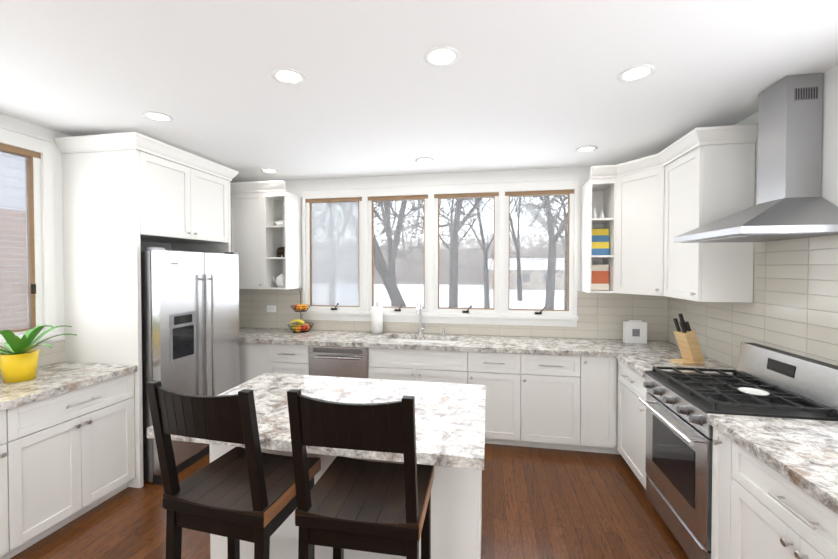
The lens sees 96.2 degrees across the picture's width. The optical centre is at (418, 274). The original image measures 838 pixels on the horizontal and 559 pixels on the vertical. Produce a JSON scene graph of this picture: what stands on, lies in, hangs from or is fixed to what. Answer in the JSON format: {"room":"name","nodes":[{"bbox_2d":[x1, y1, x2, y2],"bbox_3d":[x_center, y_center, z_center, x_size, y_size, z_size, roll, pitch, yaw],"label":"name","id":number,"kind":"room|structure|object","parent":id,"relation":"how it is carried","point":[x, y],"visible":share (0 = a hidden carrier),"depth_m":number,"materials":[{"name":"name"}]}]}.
{"room":"kitchen","nodes":[
{"label":"kitchen","id":0,"kind":"room"},
{"bbox_2d":[0,113,170,375],"bbox_3d":[-3.066,0.273,1.214,0.156,2.630,6.790,0,1,10],"label":"wall","id":1,"kind":"structure","parent":0,"point":[55,354],"depth_m":2.80,"materials":[{"name":"white paint"}]},
{"bbox_2d":[0,124,59,350],"bbox_3d":[-2.848,-0.231,2.070,0.140,1.490,1.438,0,1,10],"label":"window","id":2,"kind":"structure","parent":1,"relation":"in","point":[34,151],"depth_m":2.66,"materials":[{"name":"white wood"}]},
{"bbox_2d":[10,443,689,558],"bbox_3d":[-0.596,1.626,0.780,5.180,0.060,7.090,0,1,10],"label":"floor","id":3,"kind":"structure","parent":0,"point":[542,503],"depth_m":2.41,"materials":[{"name":"brown wood"}]},
{"bbox_2d":[0,405,27,558],"bbox_3d":[-2.555,1.147,1.850,0.620,0.860,0.579,0,1,10],"label":"base cabinet","id":4,"kind":"object","parent":3,"relation":"on","point":[13,422],"depth_m":2.05,"materials":[{"name":"white wood"}]},
{"bbox_2d":[28,373,134,546],"bbox_3d":[-2.451,1.138,2.410,0.620,0.860,0.795,0,1,10],"label":"base cabinet","id":5,"kind":"object","parent":3,"relation":"on","point":[67,442],"depth_m":2.37,"materials":[{"name":"white wood"}]},
{"bbox_2d":[0,361,135,412],"bbox_3d":[-2.673,0.707,1.136,0.645,0.044,3.366,0,1,10],"label":"countertop","id":6,"kind":"structure","parent":5,"relation":"on","point":[62,377],"depth_m":2.37,"materials":[{"name":"white stone"}]},
{"bbox_2d":[0,325,76,382],"bbox_3d":[-2.429,0.490,2.302,0.596,0.348,0.631,0,1,10],"label":"plant pot","id":7,"kind":"object","parent":6,"relation":"on","point":[19,362],"visible":1,"depth_m":2.33,"materials":[{"name":"yellow ceramic"}]},
{"bbox_2d":[54,132,237,487],"bbox_3d":[-2.248,0.267,3.280,0.709,2.574,1.114,0,1,10],"label":"enclosure","id":8,"kind":"object","parent":3,"relation":"on","point":[121,203],"visible":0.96,"depth_m":2.79,"materials":[{"name":"white wood"}]},
{"bbox_2d":[141,247,239,484],"bbox_3d":[-2.175,0.671,3.273,0.826,1.765,0.896,0,1,10],"label":"fridge","id":9,"kind":"object","parent":3,"relation":"on","point":[190,319],"visible":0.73,"depth_m":3.01,"materials":[{"name":"silver metal"}]},
{"bbox_2d":[146,381,320,558],"bbox_3d":[-0.687,0.976,1.458,0.429,1.217,0.456,0,1,14],"label":"stool","id":10,"kind":"object","parent":3,"relation":"on","point":[236,495],"visible":0.96,"depth_m":1.31,"materials":[{"name":"brown wood"}]},
{"bbox_2d":[239,343,262,383],"bbox_3d":[-1.949,1.109,4.170,0.977,0.860,0.582,0,1,10],"label":"base cabinet","id":11,"kind":"object","parent":3,"relation":"on","point":[250,354],"depth_m":3.83,"materials":[{"name":"white wood"}]},
{"bbox_2d":[263,343,308,374],"bbox_3d":[-1.250,1.111,4.031,0.450,0.860,0.602,0,1,10],"label":"base cabinet","id":12,"kind":"object","parent":3,"relation":"on","point":[278,358],"depth_m":3.74,"materials":[{"name":"white wood"}]},
{"bbox_2d":[308,345,368,378],"bbox_3d":[-0.736,1.116,3.892,0.602,0.856,0.625,0,1,10],"label":"dishwasher","id":13,"kind":"object","parent":3,"relation":"on","point":[349,362],"visible":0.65,"depth_m":3.62,"materials":[{"name":"silver metal"}]},
{"bbox_2d":[210,445,481,558],"bbox_3d":[-0.349,1.143,2.121,1.379,0.860,0.638,0,1,10],"label":"kitchen island","id":14,"kind":"object","parent":3,"relation":"on","point":[456,494],"depth_m":1.73,"materials":[{"name":"white wood"}]},
{"bbox_2d":[147,373,485,472],"bbox_3d":[-0.399,0.693,1.966,1.470,0.044,0.895,0,1,10],"label":"island countertop","id":15,"kind":"structure","parent":14,"relation":"on","point":[450,417],"depth_m":1.84,"materials":[{"name":"white stone"}]},
{"bbox_2d":[287,389,433,558],"bbox_3d":[-0.185,0.977,1.388,0.436,1.217,0.460,0,1,10],"label":"stool","id":16,"kind":"object","parent":3,"relation":"on","point":[343,503],"visible":0.98,"depth_m":1.24,"materials":[{"name":"brown wood"}]},
{"bbox_2d":[367,339,474,383],"bbox_3d":[0.063,1.115,3.788,0.999,0.860,0.602,0,1,10],"label":"base cabinet","id":17,"kind":"object","parent":3,"relation":"on","point":[458,367],"depth_m":3.49,"materials":[{"name":"white wood"}]},
{"bbox_2d":[475,351,530,446],"bbox_3d":[0.725,1.117,3.666,0.584,0.860,0.602,0,1,10],"label":"base cabinet","id":18,"kind":"object","parent":3,"relation":"on","point":[506,378],"depth_m":3.36,"materials":[{"name":"white wood"}]},
{"bbox_2d":[531,355,590,451],"bbox_3d":[1.200,1.119,3.578,0.618,0.860,0.602,0,1,10],"label":"base cabinet","id":19,"kind":"object","parent":3,"relation":"on","point":[552,393],"depth_m":3.27,"materials":[{"name":"white wood"}]},
{"bbox_2d":[239,327,680,358],"bbox_3d":[-0.040,0.663,3.787,4.868,0.044,0.627,0,1,10],"label":"countertop","id":20,"kind":"structure","parent":19,"relation":"on","point":[494,345],"depth_m":3.58,"materials":[{"name":"white stone"}]},
{"bbox_2d":[288,288,313,332],"bbox_3d":[-1.316,0.381,4.182,0.286,0.503,0.286,0,1,10],"label":"fruit basket","id":21,"kind":"object","parent":20,"relation":"on","point":[300,326],"visible":1,"depth_m":4.12,"materials":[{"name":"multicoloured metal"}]},
{"bbox_2d":[370,302,383,334],"bbox_3d":[-0.453,0.461,4.065,0.150,0.347,0.150,0,1,10],"label":"paper towel","id":22,"kind":"object","parent":20,"relation":"on","point":[376,319],"visible":1,"depth_m":4.01,"materials":[{"name":"white paper"}]},
{"bbox_2d":[416,298,444,334],"bbox_3d":[0.117,0.439,3.922,0.293,0.396,0.222,0,1,10],"label":"faucet","id":23,"kind":"object","parent":20,"relation":"on","point":[421,328],"visible":1,"depth_m":4.01,"materials":[{"name":"silver metal"}]},
{"bbox_2d":[623,320,646,343],"bbox_3d":[2.047,0.536,3.562,0.190,0.215,0.062,0,1,10],"label":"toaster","id":24,"kind":"object","parent":20,"relation":"on","point":[634,331],"visible":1,"depth_m":3.54,"materials":[{"name":"white plastic"}]},
{"bbox_2d":[591,359,618,453],"bbox_3d":[1.558,1.120,3.512,0.349,0.860,0.602,0,1,10],"label":"base cabinet","id":25,"kind":"object","parent":3,"relation":"on","point":[604,372],"depth_m":3.21,"materials":[{"name":"white wood"}]},
{"bbox_2d":[617,360,741,511],"bbox_3d":[1.930,1.131,2.814,0.637,0.860,0.586,0,1,10],"label":"base cabinet","id":26,"kind":"object","parent":3,"relation":"on","point":[631,412],"depth_m":2.80,"materials":[{"name":"white wood"}]},
{"bbox_2d":[615,352,736,375],"bbox_3d":[1.918,0.679,2.811,0.661,0.044,0.578,0,1,10],"label":"countertop","id":27,"kind":"structure","parent":26,"relation":"on","point":[638,362],"depth_m":2.82,"materials":[{"name":"white stone"}]},
{"bbox_2d":[670,314,704,364],"bbox_3d":[1.997,0.472,2.793,0.180,0.368,0.120,0,1,-5],"label":"knife block","id":28,"kind":"object","parent":27,"relation":"on","point":[688,344],"visible":1,"depth_m":2.75,"materials":[{"name":"brown wood"}]},
{"bbox_2d":[639,342,837,558],"bbox_3d":[1.772,1.009,2.157,0.709,1.128,0.748,0,1,10],"label":"range","id":29,"kind":"object","parent":3,"relation":"on","point":[763,381],"visible":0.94,"depth_m":2.05,"materials":[{"name":"silver metal"}]},
{"bbox_2d":[719,432,837,558],"bbox_3d":[1.641,1.157,1.250,0.637,0.860,0.862,0,1,10],"label":"base cabinet","id":30,"kind":"object","parent":3,"relation":"on","point":[774,488],"depth_m":1.49,"materials":[{"name":"white wood"}]},
{"bbox_2d":[707,413,837,515],"bbox_3d":[1.443,0.722,0.243,0.661,0.044,3.106,0,1,10],"label":"countertop","id":31,"kind":"structure","parent":30,"relation":"on","point":[803,452],"depth_m":1.49,"materials":[{"name":"white stone"}]},
{"bbox_2d":[0,0,837,182],"bbox_3d":[-0.596,-1.064,0.735,5.180,0.060,7.090,0,1,10],"label":"ceiling","id":32,"kind":"structure","parent":0,"point":[526,84],"depth_m":1.98,"materials":[{"name":"white paint"}]},
{"bbox_2d":[142,111,172,121],"bbox_3d":[-1.751,-1.058,2.520,0.176,0.009,0.176,0,1,10],"label":"recessed light","id":33,"kind":"object","parent":32,"relation":"in","point":[156,116],"visible":1,"depth_m":2.51,"materials":[{"name":"white"}]},
{"bbox_2d":[261,168,277,172],"bbox_3d":[-1.552,-1.081,3.900,0.176,0.009,0.176,0,1,10],"label":"recessed light","id":34,"kind":"object","parent":32,"relation":"in","point":[268,170],"visible":0.98,"depth_m":3.90,"materials":[{"name":"white"}]},
{"bbox_2d":[271,68,305,84],"bbox_3d":[-0.691,-1.049,1.994,0.176,0.009,0.176,0,1,10],"label":"recessed light","id":35,"kind":"object","parent":32,"relation":"in","point":[288,76],"visible":1,"depth_m":1.99,"materials":[{"name":"white"}]},
{"bbox_2d":[415,158,433,162],"bbox_3d":[0.054,-1.075,3.535,0.176,0.009,0.176,0,1,10],"label":"recessed light","id":36,"kind":"object","parent":32,"relation":"in","point":[424,160],"visible":0.98,"depth_m":3.54,"materials":[{"name":"white"}]},
{"bbox_2d":[424,46,459,66],"bbox_3d":[0.111,-1.046,1.804,0.176,0.009,0.176,0,1,10],"label":"recessed light","id":37,"kind":"object","parent":32,"relation":"in","point":[441,56],"visible":1,"depth_m":1.80,"materials":[{"name":"white"}]},
{"bbox_2d":[575,146,596,152],"bbox_3d":[1.425,-1.070,3.204,0.176,0.009,0.176,0,1,10],"label":"recessed light","id":38,"kind":"object","parent":32,"relation":"in","point":[583,149],"visible":1,"depth_m":3.20,"materials":[{"name":"white"}]},
{"bbox_2d":[617,64,655,81],"bbox_3d":[1.133,-1.049,1.960,0.176,0.009,0.176,0,1,10],"label":"recessed light","id":39,"kind":"object","parent":32,"relation":"in","point":[636,73],"visible":1,"depth_m":1.95,"materials":[{"name":"white"}]},
{"bbox_2d":[230,163,669,340],"bbox_3d":[0.034,0.224,4.166,5.180,2.630,0.156,0,1,10],"label":"wall","id":40,"kind":"structure","parent":0,"point":[603,315],"depth_m":3.95,"materials":[{"name":"white paint"}]},
{"bbox_2d":[230,180,301,289],"bbox_3d":[-1.900,-0.422,4.231,1.042,1.149,0.394,0,1,10],"label":"upper cabinet","id":41,"kind":"object","parent":40,"relation":"attached to","point":[259,237],"visible":0.62,"depth_m":4.09,"materials":[{"name":"white wood"}]},
{"bbox_2d":[273,220,284,286],"bbox_3d":[-1.516,-0.228,4.150,0.215,0.726,0.153,0,1,10],"label":"decor","id":42,"kind":"object","parent":41,"relation":"in","point":[280,280],"visible":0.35,"depth_m":4.11,"materials":[{"name":"white ceramic"}]},
{"bbox_2d":[267,305,275,311],"bbox_3d":[-1.731,0.398,4.412,0.120,0.075,0.008,0,1,10],"label":"outlet","id":43,"kind":"object","parent":40,"relation":"attached to","point":[271,308],"visible":1,"depth_m":4.41,"materials":[{"name":"white plastic"}]},
{"bbox_2d":[301,177,578,326],"bbox_3d":[0.134,-0.230,4.082,2.993,1.500,0.140,0,1,10],"label":"window","id":44,"kind":"structure","parent":40,"relation":"in","point":[338,228],"depth_m":4.07,"materials":[{"name":"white wood"}]},
{"bbox_2d":[667,65,837,368],"bbox_3d":[1.874,0.289,0.301,0.156,2.630,6.790,0,1,10],"label":"wall","id":45,"kind":"structure","parent":0,"point":[792,308],"depth_m":2.17,"materials":[{"name":"beige tile"}]},
{"bbox_2d":[580,124,757,302],"bbox_3d":[1.906,-0.403,3.093,0.797,1.149,1.249,0,1,10],"label":"upper cabinet","id":46,"kind":"object","parent":45,"relation":"attached to","point":[651,207],"visible":1,"depth_m":2.82,"materials":[{"name":"white wood"}]},
{"bbox_2d":[591,208,609,289],"bbox_3d":[1.700,-0.244,3.551,0.170,0.775,0.078,0,1,10],"label":"decor","id":47,"kind":"object","parent":46,"relation":"in","point":[600,273],"visible":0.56,"depth_m":3.53,"materials":[{"name":"multicoloured"}]},
{"bbox_2d":[674,73,837,242],"bbox_3d":[1.871,-0.627,2.102,0.504,0.853,0.670,0,1,10],"label":"range hood","id":48,"kind":"object","parent":45,"relation":"attached to","point":[792,203],"visible":1,"depth_m":1.98,"materials":[{"name":"silver metal"}]},
{"label":"outside","id":49,"kind":"structure","parent":0,"visible":0},
{"bbox_2d":[374,284,563,309],"bbox_3d":[14.625,1.598,78.523,300.000,0.200,280.000,0,1,10],"label":"ground","id":50,"kind":"structure","parent":49,"point":[467,291],"depth_m":36.54,"materials":[{"name":"white snow"}]},
{"bbox_2d":[0,153,27,330],"bbox_3d":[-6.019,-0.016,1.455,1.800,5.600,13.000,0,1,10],"label":"neighbouring house","id":51,"kind":"structure","parent":50,"relation":"on","point":[6,198],"depth_m":4.73,"materials":[{"name":"brick"}]},
{"bbox_2d":[381,201,396,305],"bbox_3d":[-1.906,-4.971,20.198,10.091,14.910,11.694,0,1,10],"label":"tree","id":52,"kind":"object","parent":50,"relation":"on","point":[388,213],"depth_m":19.14,"materials":[{"name":"grey plant"}]},
{"bbox_2d":[374,201,406,306],"bbox_3d":[-1.768,-2.445,7.119,8.143,10.397,8.206,0,1,10],"label":"tree","id":53,"kind":"object","parent":50,"relation":"on","point":[402,210],"depth_m":7.37,"materials":[{"name":"grey plant"}]},
{"bbox_2d":[398,198,489,283],"bbox_3d":[2.914,-5.696,31.350,15.101,15.978,11.002,0,1,10],"label":"tree","id":54,"kind":"object","parent":50,"relation":"on","point":[451,215],"depth_m":31.92,"materials":[{"name":"grey plant"}]},
{"bbox_2d":[374,200,564,284],"bbox_3d":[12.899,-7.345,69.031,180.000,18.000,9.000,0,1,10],"label":"tree","id":55,"kind":"object","parent":50,"relation":"on","point":[522,249],"depth_m":65.56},
{"bbox_2d":[374,195,567,306],"bbox_3d":[3.720,-6.016,19.387,80.000,17.000,14.000,0,1,10],"label":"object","id":56,"kind":"object","parent":50,"relation":"on","point":[479,209],"depth_m":18.67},
{"bbox_2d":[439,197,514,307],"bbox_3d":[4.433,-5.137,26.895,11.964,15.016,13.186,0,1,10],"label":"tree","id":57,"kind":"object","parent":50,"relation":"on","point":[485,289],"depth_m":26.46,"materials":[{"name":"grey plant"}]},
{"bbox_2d":[449,198,529,307],"bbox_3d":[3.516,-5.645,14.066,10.653,16.448,14.938,0,1,10],"label":"tree","id":58,"kind":"object","parent":50,"relation":"on","point":[453,272],"depth_m":14.79,"materials":[{"name":"grey plant"}]},
{"bbox_2d":[466,197,528,300],"bbox_3d":[8.327,-5.380,35.293,11.487,15.220,12.078,0,1,10],"label":"tree","id":59,"kind":"object","parent":50,"relation":"on","point":[519,267],"depth_m":32.90,"materials":[{"name":"grey plant"}]},
{"bbox_2d":[488,258,564,289],"bbox_3d":[16.163,-0.240,53.798,12.800,4.300,8.800,0,1,10],"label":"house","id":60,"kind":"structure","parent":50,"relation":"on","point":[529,266],"depth_m":50.16,"materials":[{"name":"beige"}]},
{"bbox_2d":[539,196,567,309],"bbox_3d":[8.364,-4.957,20.590,12.149,14.850,10.664,0,1,10],"label":"tree","id":61,"kind":"object","parent":50,"relation":"on","point":[565,271],"depth_m":20.59,"materials":[{"name":"grey plant"}]},
{"bbox_2d":[544,196,567,308],"bbox_3d":[4.186,-4.275,10.649,11.910,13.834,11.181,0,1,10],"label":"tree","id":62,"kind":"object","parent":50,"relation":"on","point":[554,235],"depth_m":11.83,"materials":[{"name":"grey plant"}]}
]}

